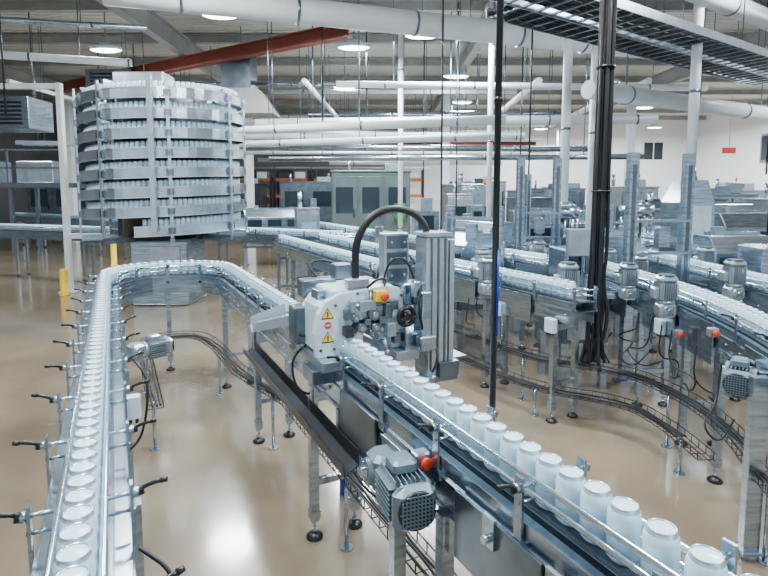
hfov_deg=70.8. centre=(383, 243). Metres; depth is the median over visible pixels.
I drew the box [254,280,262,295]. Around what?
beverage can
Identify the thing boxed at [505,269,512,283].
beverage can
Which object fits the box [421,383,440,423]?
beverage can
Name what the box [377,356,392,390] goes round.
beverage can
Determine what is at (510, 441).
beverage can
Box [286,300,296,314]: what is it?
beverage can
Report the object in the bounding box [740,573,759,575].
beverage can
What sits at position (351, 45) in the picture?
ceiling lamp
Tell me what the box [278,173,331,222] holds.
machine
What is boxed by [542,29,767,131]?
ceiling beam
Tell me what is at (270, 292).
beverage can
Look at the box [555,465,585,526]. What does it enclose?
beverage can
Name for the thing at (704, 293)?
beverage can
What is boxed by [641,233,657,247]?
conveyor
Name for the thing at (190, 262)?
beverage can
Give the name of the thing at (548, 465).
beverage can
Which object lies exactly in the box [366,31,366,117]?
conduit
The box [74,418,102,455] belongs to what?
beverage can
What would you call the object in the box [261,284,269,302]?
beverage can
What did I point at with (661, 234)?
support frame
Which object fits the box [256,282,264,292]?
beverage can
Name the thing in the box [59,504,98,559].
beverage can
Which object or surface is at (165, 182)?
beverage can
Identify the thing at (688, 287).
beverage can
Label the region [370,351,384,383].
beverage can
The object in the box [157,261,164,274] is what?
beverage can
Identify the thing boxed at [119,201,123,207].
beverage can
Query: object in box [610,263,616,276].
beverage can
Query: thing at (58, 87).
support post
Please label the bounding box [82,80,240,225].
cans
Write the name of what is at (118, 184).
beverage can
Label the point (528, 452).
beverage can
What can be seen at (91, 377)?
beverage can
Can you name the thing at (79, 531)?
beverage can
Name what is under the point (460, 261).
beverage can
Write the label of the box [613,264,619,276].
beverage can
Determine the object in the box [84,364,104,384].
beverage can
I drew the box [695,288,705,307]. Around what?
beverage can
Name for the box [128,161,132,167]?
beverage can
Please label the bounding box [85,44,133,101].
unit
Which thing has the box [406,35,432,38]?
diffuser
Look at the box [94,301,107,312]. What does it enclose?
beverage can
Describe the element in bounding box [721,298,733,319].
beverage can
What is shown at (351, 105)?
pipe
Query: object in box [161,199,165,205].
beverage can
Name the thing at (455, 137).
pipe
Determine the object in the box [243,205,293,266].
machine
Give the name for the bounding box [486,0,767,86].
tray
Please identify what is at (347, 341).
beverage can
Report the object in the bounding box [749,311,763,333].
beverage can
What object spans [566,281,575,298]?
beverage can
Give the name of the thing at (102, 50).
diffuser
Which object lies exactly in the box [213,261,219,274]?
beverage can
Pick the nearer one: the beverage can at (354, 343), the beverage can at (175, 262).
the beverage can at (354, 343)
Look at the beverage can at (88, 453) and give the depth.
1.50 m
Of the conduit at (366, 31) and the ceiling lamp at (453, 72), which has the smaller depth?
the conduit at (366, 31)
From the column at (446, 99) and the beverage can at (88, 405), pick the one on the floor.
the column at (446, 99)
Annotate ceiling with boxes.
[0,12,767,115]
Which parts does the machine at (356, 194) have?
door, door, door, lit panel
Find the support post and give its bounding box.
[0,83,109,292]
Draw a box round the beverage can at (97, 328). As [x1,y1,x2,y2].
[90,327,106,346]
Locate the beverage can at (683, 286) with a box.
[680,283,689,301]
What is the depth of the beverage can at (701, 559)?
1.07 m
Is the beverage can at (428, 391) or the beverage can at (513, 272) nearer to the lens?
the beverage can at (428, 391)
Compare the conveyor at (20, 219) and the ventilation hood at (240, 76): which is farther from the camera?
the conveyor at (20, 219)
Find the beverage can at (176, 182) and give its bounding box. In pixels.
[174,179,178,185]
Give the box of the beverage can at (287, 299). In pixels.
[283,298,292,312]
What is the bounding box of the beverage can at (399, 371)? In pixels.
[393,366,409,402]
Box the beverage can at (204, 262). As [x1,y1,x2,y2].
[202,260,207,273]
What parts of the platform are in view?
rail post, post, guard rail, guard rail, post, post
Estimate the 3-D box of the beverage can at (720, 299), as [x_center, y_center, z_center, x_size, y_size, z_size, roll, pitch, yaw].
[2.347,0.435,3.738,0.076,0.137,0.075,0,6,0]
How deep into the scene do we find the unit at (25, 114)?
11.99 m
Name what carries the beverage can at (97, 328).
on the conveyor at (485, 521)
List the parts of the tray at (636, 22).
rail, hanger rod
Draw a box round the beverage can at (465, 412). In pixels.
[456,404,477,450]
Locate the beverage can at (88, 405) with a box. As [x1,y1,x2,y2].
[77,401,103,430]
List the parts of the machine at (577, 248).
leg, leg, door, control panel, leg, motor, leg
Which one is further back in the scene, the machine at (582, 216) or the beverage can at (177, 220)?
the machine at (582, 216)
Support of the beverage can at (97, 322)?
on the conveyor at (485, 521)
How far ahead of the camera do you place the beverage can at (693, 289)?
4.10 m
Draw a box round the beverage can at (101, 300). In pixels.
[95,299,107,307]
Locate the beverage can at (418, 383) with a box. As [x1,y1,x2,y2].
[411,377,429,416]
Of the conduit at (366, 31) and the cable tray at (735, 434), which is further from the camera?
the conduit at (366, 31)
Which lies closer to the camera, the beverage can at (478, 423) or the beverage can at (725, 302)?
the beverage can at (478, 423)
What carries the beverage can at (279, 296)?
on the conveyor at (485, 521)
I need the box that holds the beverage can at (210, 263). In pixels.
[208,261,213,273]
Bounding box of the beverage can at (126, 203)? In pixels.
[124,201,128,207]
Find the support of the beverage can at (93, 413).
on the conveyor at (485, 521)
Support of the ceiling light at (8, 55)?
hanging from the ceiling
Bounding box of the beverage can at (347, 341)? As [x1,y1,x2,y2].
[344,336,357,364]
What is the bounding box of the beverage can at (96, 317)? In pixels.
[92,316,106,322]
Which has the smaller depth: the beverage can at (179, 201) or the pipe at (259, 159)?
the beverage can at (179, 201)
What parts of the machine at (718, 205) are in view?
rail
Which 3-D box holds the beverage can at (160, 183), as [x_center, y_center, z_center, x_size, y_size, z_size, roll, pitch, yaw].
[-3.439,-0.918,8.306,0.076,0.137,0.075,0,6,0]
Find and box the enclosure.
[659,167,714,257]
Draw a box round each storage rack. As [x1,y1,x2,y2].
[235,170,273,207]
[273,170,311,207]
[312,170,329,180]
[410,170,422,209]
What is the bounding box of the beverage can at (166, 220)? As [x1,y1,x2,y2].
[164,218,168,224]
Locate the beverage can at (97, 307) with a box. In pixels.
[94,306,107,321]
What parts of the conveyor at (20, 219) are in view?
frame, guide rail, leg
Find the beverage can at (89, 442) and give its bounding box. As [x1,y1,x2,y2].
[71,437,101,481]
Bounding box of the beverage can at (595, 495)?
[579,480,612,544]
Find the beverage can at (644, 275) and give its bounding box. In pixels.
[642,272,649,287]
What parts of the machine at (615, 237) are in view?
rail, leg, leg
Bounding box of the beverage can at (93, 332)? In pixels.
[89,331,106,352]
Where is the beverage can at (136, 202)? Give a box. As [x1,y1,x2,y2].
[134,200,138,206]
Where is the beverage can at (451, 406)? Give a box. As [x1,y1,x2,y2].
[444,397,463,440]
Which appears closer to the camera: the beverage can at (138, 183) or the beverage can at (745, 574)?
the beverage can at (745, 574)
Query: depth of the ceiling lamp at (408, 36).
11.11 m
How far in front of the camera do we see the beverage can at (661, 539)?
1.15 m
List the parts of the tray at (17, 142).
hanger rod, hanger rod, rail, rail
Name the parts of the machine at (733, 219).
rail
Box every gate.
[509,157,561,333]
[523,174,550,247]
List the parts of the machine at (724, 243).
rail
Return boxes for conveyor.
[0,226,117,280]
[0,260,740,575]
[9,214,129,259]
[72,71,247,304]
[205,229,355,288]
[273,237,378,299]
[314,235,598,423]
[320,224,548,349]
[511,236,767,561]
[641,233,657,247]
[648,246,767,401]
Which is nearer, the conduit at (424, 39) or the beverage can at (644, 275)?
the beverage can at (644, 275)
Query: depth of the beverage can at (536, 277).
4.70 m
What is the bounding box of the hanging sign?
[722,95,735,153]
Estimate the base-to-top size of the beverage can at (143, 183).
0.137 m
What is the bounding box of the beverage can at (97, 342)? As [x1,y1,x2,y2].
[88,341,105,356]
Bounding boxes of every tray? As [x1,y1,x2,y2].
[15,24,126,146]
[138,331,457,575]
[406,311,767,565]
[453,347,715,475]
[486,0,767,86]
[491,0,767,77]
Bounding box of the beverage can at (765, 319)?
[761,316,767,340]
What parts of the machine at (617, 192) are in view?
door, door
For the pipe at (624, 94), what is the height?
2.559 m
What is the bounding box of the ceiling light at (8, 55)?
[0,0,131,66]
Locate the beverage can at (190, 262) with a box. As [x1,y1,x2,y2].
[188,260,194,273]
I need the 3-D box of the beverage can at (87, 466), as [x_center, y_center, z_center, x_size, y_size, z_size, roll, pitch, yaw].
[-0.799,0.656,1.440,0.076,0.137,0.075,0,6,0]
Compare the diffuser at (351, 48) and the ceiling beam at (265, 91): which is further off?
the ceiling beam at (265, 91)
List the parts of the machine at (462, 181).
door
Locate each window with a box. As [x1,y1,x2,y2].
[642,141,663,160]
[759,133,767,162]
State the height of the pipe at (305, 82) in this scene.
1.664 m
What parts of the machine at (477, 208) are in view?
control panel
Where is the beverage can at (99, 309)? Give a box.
[93,308,107,326]
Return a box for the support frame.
[612,152,695,383]
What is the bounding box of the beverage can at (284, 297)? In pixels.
[280,296,289,304]
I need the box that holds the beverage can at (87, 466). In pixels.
[67,460,100,507]
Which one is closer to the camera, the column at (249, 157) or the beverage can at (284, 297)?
the beverage can at (284, 297)
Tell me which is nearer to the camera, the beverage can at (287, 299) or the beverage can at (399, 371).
the beverage can at (399, 371)
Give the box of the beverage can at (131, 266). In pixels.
[128,264,135,277]
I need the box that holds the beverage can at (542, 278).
[539,276,547,291]
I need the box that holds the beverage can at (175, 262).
[173,260,180,273]
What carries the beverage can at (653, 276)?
on the conveyor at (744, 375)
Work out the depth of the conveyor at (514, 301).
4.67 m
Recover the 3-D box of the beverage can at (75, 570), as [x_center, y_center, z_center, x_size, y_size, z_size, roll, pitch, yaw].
[-0.593,0.696,1.030,0.076,0.137,0.075,0,6,0]
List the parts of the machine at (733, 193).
door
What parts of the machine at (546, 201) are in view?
door, door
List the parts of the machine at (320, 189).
door, door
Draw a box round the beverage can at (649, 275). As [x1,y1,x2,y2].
[646,273,654,288]
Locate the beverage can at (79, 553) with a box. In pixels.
[52,542,95,575]
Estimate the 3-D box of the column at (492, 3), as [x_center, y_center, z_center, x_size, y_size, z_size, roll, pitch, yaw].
[2.150,-2.159,10.944,0.117,6.000,0.117,0,6,0]
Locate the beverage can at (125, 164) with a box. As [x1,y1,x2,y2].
[123,161,127,167]
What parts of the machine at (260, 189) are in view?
door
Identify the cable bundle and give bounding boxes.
[579,0,617,364]
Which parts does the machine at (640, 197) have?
control panel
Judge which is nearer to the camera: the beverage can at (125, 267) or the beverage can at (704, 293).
the beverage can at (704, 293)
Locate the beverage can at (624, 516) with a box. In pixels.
[606,496,641,565]
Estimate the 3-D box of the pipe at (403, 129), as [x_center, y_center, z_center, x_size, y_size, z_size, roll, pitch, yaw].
[-2.171,-5.349,27.916,9.063,2.903,0.106,0,6,0]
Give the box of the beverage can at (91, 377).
[82,375,104,404]
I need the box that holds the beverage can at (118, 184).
[116,181,120,187]
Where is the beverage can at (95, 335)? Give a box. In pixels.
[89,334,105,342]
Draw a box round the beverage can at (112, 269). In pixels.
[106,268,114,281]
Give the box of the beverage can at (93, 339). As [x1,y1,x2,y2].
[88,338,105,348]
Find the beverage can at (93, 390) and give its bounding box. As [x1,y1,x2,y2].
[80,387,103,415]
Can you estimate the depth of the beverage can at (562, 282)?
4.43 m
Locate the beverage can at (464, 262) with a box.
[463,261,468,273]
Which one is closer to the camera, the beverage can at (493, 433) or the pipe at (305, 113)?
the beverage can at (493, 433)
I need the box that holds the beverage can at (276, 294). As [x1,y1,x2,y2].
[274,293,283,306]
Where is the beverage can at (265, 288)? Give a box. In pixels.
[263,286,272,304]
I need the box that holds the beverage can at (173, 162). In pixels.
[171,160,175,166]
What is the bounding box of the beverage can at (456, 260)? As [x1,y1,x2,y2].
[454,259,460,271]
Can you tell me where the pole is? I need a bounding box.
[489,0,503,421]
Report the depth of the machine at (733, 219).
9.09 m
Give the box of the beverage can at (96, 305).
[94,304,107,316]
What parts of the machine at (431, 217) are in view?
control panel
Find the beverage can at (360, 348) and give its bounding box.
[356,343,370,374]
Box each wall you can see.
[0,114,76,223]
[77,120,687,224]
[696,105,767,189]
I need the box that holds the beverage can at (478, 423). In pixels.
[470,413,492,460]
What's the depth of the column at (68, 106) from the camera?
19.72 m
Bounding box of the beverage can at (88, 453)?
[69,448,100,489]
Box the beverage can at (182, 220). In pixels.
[180,217,185,224]
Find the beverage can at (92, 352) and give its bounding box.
[86,350,105,374]
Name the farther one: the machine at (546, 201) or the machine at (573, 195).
the machine at (573, 195)
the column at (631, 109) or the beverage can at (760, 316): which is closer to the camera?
the beverage can at (760, 316)
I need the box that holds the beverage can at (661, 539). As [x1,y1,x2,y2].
[641,518,680,575]
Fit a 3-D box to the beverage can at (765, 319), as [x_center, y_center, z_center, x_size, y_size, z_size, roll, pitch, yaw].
[2.239,0.493,3.136,0.076,0.137,0.075,0,6,0]
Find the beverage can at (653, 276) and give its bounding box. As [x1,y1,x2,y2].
[651,275,655,285]
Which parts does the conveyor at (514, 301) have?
panel, guide rail, guide rail, frame, panel, motor, motor, leg, leg, panel, leg, motor, leg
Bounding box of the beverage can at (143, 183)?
[141,180,146,186]
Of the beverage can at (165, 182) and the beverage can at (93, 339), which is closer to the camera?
the beverage can at (93, 339)
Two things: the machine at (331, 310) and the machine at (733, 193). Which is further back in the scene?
the machine at (733, 193)
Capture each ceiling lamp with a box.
[89,12,122,52]
[202,15,234,19]
[337,30,370,50]
[404,0,432,38]
[443,70,468,77]
[451,98,471,103]
[533,127,547,129]
[637,105,652,108]
[647,124,661,128]
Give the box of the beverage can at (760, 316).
[755,313,767,337]
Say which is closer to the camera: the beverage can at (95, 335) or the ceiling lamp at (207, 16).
the beverage can at (95, 335)
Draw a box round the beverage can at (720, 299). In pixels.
[716,296,728,316]
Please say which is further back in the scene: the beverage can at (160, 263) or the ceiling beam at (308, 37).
the ceiling beam at (308, 37)
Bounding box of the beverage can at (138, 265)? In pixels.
[135,263,142,276]
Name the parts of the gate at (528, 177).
post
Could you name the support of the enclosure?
on the floor
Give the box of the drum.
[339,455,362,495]
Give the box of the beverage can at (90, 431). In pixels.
[73,427,101,462]
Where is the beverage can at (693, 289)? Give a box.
[690,287,700,305]
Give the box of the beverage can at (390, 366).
[385,361,400,394]
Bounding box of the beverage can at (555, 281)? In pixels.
[552,278,560,294]
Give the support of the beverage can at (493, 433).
on the conveyor at (485, 521)
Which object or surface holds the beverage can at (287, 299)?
on the conveyor at (485, 521)
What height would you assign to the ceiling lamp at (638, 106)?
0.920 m
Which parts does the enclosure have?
door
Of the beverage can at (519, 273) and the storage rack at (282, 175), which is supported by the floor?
the storage rack at (282, 175)
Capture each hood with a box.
[220,57,279,117]
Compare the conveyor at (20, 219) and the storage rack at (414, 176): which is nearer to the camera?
the conveyor at (20, 219)
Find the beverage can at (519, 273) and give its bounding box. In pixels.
[516,271,523,286]
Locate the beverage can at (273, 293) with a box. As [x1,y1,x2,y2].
[271,291,280,304]
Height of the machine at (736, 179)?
2.420 m
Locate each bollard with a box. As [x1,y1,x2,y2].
[59,268,70,295]
[110,244,117,265]
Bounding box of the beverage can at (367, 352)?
[363,347,377,379]
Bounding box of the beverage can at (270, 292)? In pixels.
[269,289,277,306]
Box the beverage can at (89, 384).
[81,381,103,401]
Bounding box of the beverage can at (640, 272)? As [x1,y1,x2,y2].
[638,271,645,285]
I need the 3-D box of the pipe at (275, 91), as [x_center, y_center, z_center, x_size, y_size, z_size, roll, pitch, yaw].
[0.277,-5.088,16.187,7.407,1.174,0.148,0,6,0]
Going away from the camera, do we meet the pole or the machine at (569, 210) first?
the pole
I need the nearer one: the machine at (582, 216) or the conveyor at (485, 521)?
the conveyor at (485, 521)
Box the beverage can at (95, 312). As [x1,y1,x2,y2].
[93,311,106,316]
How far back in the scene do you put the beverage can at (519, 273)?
4.91 m
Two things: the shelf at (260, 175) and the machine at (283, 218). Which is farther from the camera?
the shelf at (260, 175)
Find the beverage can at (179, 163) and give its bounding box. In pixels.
[176,160,181,165]
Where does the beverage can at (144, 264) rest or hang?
on the conveyor at (485, 521)
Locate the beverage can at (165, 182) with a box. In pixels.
[163,180,168,185]
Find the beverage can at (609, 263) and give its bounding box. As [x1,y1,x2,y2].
[606,262,613,275]
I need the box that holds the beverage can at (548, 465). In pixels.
[535,453,563,510]
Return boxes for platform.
[0,149,90,255]
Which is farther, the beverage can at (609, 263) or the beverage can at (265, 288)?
the beverage can at (609, 263)
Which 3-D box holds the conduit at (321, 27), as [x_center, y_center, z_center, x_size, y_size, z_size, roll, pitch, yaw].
[-1.200,-3.772,10.487,0.030,2.700,0.030,0,6,0]
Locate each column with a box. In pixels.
[64,99,79,243]
[245,118,254,207]
[442,95,449,183]
[556,125,560,153]
[624,104,636,181]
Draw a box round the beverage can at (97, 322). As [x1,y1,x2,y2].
[91,321,106,333]
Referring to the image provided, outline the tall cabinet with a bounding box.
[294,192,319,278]
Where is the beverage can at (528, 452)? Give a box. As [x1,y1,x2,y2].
[516,441,542,496]
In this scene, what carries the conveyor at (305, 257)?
on the floor
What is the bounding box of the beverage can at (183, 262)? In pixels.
[181,260,187,273]
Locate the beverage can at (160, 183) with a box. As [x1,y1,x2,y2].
[158,180,162,186]
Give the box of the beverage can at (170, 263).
[165,261,172,273]
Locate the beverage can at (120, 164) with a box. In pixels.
[118,162,122,167]
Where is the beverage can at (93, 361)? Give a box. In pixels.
[85,359,104,374]
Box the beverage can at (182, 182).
[179,179,184,185]
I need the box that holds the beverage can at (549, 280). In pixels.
[546,277,553,293]
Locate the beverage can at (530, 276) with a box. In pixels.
[527,273,534,289]
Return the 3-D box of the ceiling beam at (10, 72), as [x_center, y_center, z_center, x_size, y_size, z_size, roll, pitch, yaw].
[-11.500,-5.203,16.477,0.200,0.455,27.800,0,6,0]
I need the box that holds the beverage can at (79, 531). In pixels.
[56,522,97,575]
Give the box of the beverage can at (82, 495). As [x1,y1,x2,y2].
[62,488,99,537]
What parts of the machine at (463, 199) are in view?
door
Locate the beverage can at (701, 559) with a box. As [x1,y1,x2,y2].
[684,544,727,575]
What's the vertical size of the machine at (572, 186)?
2.400 m
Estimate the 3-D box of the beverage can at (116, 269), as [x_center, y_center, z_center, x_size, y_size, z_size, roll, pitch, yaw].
[-2.607,0.292,5.224,0.076,0.137,0.075,0,6,0]
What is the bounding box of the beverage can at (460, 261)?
[458,260,464,272]
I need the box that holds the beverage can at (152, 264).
[150,262,157,274]
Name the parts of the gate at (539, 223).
post, post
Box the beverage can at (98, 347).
[87,345,105,365]
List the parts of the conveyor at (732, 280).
leg, motor, guide rail, frame, guide rail, motor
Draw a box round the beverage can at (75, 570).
[55,565,91,575]
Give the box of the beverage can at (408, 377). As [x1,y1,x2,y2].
[402,371,419,408]
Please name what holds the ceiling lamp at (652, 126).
hanging from the ceiling
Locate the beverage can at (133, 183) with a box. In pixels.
[131,181,135,186]
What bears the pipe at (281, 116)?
hanging from the ceiling
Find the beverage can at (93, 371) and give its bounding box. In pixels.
[83,369,104,396]
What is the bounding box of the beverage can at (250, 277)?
[248,276,255,292]
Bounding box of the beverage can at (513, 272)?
[510,270,517,285]
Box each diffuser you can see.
[90,48,121,52]
[338,46,368,50]
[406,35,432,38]
[444,75,467,77]
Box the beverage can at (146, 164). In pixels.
[143,161,148,166]
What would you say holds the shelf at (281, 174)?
attached to the storage rack at (282, 175)
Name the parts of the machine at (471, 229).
post, post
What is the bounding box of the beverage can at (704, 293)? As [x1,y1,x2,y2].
[700,290,711,309]
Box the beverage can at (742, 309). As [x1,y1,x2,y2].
[738,305,751,327]
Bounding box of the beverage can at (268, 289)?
[266,288,274,305]
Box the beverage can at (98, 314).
[92,313,106,319]
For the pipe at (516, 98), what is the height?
1.685 m
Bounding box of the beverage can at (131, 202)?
[129,200,133,206]
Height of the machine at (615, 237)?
1.500 m
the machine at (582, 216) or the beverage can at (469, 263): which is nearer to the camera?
the beverage can at (469, 263)
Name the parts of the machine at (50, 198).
door, door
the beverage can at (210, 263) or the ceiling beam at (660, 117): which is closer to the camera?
the beverage can at (210, 263)
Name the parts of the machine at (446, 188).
door, door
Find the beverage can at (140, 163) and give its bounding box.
[138,161,143,166]
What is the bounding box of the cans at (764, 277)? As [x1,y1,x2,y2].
[0,212,767,291]
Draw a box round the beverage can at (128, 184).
[126,181,130,187]
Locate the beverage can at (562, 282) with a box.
[559,279,567,296]
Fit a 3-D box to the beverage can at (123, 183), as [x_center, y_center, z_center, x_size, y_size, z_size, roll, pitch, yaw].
[-3.986,-0.892,8.267,0.076,0.137,0.075,0,6,0]
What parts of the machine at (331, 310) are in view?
plate, rod, rod, plate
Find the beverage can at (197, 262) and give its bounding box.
[195,260,201,273]
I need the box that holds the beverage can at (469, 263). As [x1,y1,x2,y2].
[467,261,471,274]
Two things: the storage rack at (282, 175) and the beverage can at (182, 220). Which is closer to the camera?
the beverage can at (182, 220)
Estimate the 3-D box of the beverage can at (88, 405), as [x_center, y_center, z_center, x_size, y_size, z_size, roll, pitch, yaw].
[-1.005,0.617,1.850,0.076,0.137,0.075,0,6,0]
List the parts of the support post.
arm, arm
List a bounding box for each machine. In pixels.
[27,188,122,239]
[222,176,267,214]
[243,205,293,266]
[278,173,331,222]
[289,205,466,394]
[330,161,411,233]
[412,198,442,234]
[437,222,491,349]
[442,174,502,226]
[443,180,492,221]
[445,205,503,368]
[449,173,506,220]
[455,214,511,319]
[467,190,484,216]
[505,190,569,221]
[506,184,579,206]
[508,208,585,249]
[531,180,585,209]
[537,228,615,390]
[545,202,579,253]
[583,192,623,230]
[604,226,648,354]
[610,174,659,225]
[615,195,644,224]
[618,201,658,250]
[644,192,661,231]
[652,190,727,208]
[668,178,741,189]
[692,226,767,358]
[714,186,758,201]
[714,207,767,234]
[715,179,763,197]
[715,202,754,209]
[737,244,767,274]
[742,183,767,209]
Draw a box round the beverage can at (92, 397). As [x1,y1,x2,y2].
[79,394,103,429]
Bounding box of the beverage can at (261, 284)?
[259,283,266,300]
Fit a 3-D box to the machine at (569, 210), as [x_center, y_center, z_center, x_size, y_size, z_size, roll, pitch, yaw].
[2.750,0.234,8.261,0.740,1.750,0.640,0,6,0]
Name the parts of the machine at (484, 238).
leg, leg, rail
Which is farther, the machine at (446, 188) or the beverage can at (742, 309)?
the machine at (446, 188)
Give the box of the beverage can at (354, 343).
[349,339,363,369]
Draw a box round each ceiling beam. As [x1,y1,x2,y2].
[0,0,766,11]
[0,58,671,65]
[0,63,109,102]
[0,76,767,81]
[0,89,767,94]
[2,34,748,43]
[43,100,766,104]
[53,109,687,112]
[60,26,351,92]
[73,116,706,119]
[96,0,284,118]
[239,142,535,148]
[422,0,504,129]
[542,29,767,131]
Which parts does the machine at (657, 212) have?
door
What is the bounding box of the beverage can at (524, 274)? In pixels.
[521,272,528,287]
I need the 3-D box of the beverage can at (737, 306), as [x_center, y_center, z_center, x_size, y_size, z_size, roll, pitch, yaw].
[2.314,0.457,3.511,0.076,0.137,0.075,0,6,0]
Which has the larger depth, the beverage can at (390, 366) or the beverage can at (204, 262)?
the beverage can at (204, 262)
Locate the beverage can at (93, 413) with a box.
[76,409,102,443]
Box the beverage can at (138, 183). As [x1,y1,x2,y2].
[136,181,140,186]
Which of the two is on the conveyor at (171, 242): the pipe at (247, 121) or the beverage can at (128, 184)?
the beverage can at (128, 184)
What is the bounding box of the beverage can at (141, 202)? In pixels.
[139,200,144,206]
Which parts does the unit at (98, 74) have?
casing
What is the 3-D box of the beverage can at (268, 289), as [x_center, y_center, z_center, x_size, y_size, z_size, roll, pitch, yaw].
[-0.853,0.402,4.082,0.076,0.137,0.075,0,6,0]
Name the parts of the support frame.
post, post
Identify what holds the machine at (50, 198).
on the floor
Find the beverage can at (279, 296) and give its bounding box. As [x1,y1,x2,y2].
[277,294,286,303]
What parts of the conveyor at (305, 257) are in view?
leg, leg, leg, guide rail, guide rail, frame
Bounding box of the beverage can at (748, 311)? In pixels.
[744,308,757,330]
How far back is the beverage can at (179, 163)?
8.36 m
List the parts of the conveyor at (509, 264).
motor, frame, guide rail, guide rail, leg, leg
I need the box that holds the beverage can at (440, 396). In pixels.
[432,390,451,431]
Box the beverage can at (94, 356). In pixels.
[85,354,105,378]
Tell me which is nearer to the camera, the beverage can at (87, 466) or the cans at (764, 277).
the beverage can at (87, 466)
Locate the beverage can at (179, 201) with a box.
[177,198,182,204]
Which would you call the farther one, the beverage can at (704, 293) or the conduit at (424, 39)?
the conduit at (424, 39)
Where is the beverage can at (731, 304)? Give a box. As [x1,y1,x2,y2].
[727,301,739,322]
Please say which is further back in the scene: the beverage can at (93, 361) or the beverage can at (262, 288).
the beverage can at (262, 288)
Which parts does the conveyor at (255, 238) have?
leg, leg, frame, leg, leg, guide rail, guide rail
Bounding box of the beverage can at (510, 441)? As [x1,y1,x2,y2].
[500,431,524,483]
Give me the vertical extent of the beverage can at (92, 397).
0.137 m
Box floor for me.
[0,225,767,575]
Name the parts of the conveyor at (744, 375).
motor, mounting plate, motor, panel, motor, leg, guide rail, frame, guide rail, motor, mounting plate, panel, leg, motor, leg, mounting plate, panel, leg, leg, clamp lever, motor, wide leg, panel, clamp lever, mounting plate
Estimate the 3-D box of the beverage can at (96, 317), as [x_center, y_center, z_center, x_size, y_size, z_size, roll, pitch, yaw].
[-1.658,0.492,3.149,0.076,0.137,0.075,0,6,0]
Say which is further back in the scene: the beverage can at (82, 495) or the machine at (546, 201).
the machine at (546, 201)
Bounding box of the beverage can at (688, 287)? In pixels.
[685,285,695,303]
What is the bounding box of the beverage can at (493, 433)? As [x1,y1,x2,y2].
[484,422,507,471]
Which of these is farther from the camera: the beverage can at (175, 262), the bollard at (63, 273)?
the bollard at (63, 273)
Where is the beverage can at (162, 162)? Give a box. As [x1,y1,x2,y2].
[160,160,164,166]
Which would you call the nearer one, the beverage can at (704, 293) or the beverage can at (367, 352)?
the beverage can at (367, 352)
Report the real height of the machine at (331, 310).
1.037 m
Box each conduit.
[0,16,6,116]
[321,27,323,120]
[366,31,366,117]
[423,39,424,197]
[440,0,443,228]
[455,2,458,220]
[520,47,523,154]
[528,30,532,173]
[765,138,767,174]
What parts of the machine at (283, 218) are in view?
leg, door, rail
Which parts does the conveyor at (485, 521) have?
clamp lever, clamp lever, clamp lever, clamp lever, clamp lever, clamp lever, leg, leg, clamp lever, clamp lever, clamp lever, clamp lever, leg, clamp lever, clamp lever, motor, leg, clamp lever, leg, leg, leg, leg, leg, clamp lever, leg, panel, guide rail, clamp lever, motor, clamp lever, leg, mounting plate, panel, clamp lever, mounting plate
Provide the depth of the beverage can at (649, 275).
4.79 m
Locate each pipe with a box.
[1,0,147,30]
[6,25,107,102]
[102,0,709,61]
[142,32,189,81]
[180,26,618,85]
[180,66,526,153]
[184,44,525,139]
[210,46,477,123]
[238,0,493,147]
[238,0,506,134]
[242,94,451,150]
[245,68,545,126]
[246,30,587,151]
[255,40,658,125]
[255,129,429,168]
[258,105,413,161]
[269,11,643,161]
[270,54,516,93]
[279,95,362,117]
[302,26,340,117]
[305,113,519,131]
[308,45,549,117]
[308,74,573,117]
[327,105,476,131]
[329,95,501,164]
[336,0,707,90]
[398,34,402,231]
[431,94,541,141]
[483,47,541,127]
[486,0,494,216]
[549,54,651,127]
[560,38,572,201]
[581,0,767,120]
[585,45,597,228]
[685,0,767,30]
[686,4,704,166]
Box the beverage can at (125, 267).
[122,265,129,278]
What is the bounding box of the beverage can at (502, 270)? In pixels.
[500,268,506,282]
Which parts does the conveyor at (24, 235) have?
leg, leg, frame, guide rail, guide rail, leg, leg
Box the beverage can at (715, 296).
[711,294,722,314]
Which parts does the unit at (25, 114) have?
casing, hanger rod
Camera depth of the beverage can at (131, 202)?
8.25 m
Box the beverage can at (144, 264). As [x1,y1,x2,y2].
[142,262,149,275]
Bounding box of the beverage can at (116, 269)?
[111,267,118,279]
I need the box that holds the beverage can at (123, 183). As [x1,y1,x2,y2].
[121,181,125,187]
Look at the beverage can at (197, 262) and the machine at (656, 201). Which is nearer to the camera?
the beverage can at (197, 262)
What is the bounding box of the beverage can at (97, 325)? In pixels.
[91,324,106,340]
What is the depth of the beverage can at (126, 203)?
8.26 m
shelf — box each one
[240,170,272,178]
[276,170,307,178]
[410,172,421,178]
[410,188,421,194]
[410,204,418,209]
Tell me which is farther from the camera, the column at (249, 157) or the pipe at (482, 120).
the column at (249, 157)
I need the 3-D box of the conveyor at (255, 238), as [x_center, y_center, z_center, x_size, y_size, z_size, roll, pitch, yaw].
[-2.862,0.246,11.243,5.336,1.155,0.346,3,6,27]
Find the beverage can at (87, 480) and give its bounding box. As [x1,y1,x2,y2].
[65,473,99,524]
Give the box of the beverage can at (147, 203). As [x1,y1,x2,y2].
[144,200,149,206]
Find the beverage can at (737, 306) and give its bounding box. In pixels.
[732,303,745,323]
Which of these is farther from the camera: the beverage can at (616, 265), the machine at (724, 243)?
the machine at (724, 243)
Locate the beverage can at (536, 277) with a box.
[533,274,541,290]
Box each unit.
[0,12,53,132]
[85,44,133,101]
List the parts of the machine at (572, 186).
door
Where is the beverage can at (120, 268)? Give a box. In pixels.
[116,266,123,279]
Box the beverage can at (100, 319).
[92,318,106,327]
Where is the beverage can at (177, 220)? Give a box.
[175,218,179,224]
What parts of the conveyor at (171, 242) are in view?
plate, access panel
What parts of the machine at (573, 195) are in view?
door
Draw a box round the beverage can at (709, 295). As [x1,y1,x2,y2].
[706,292,717,311]

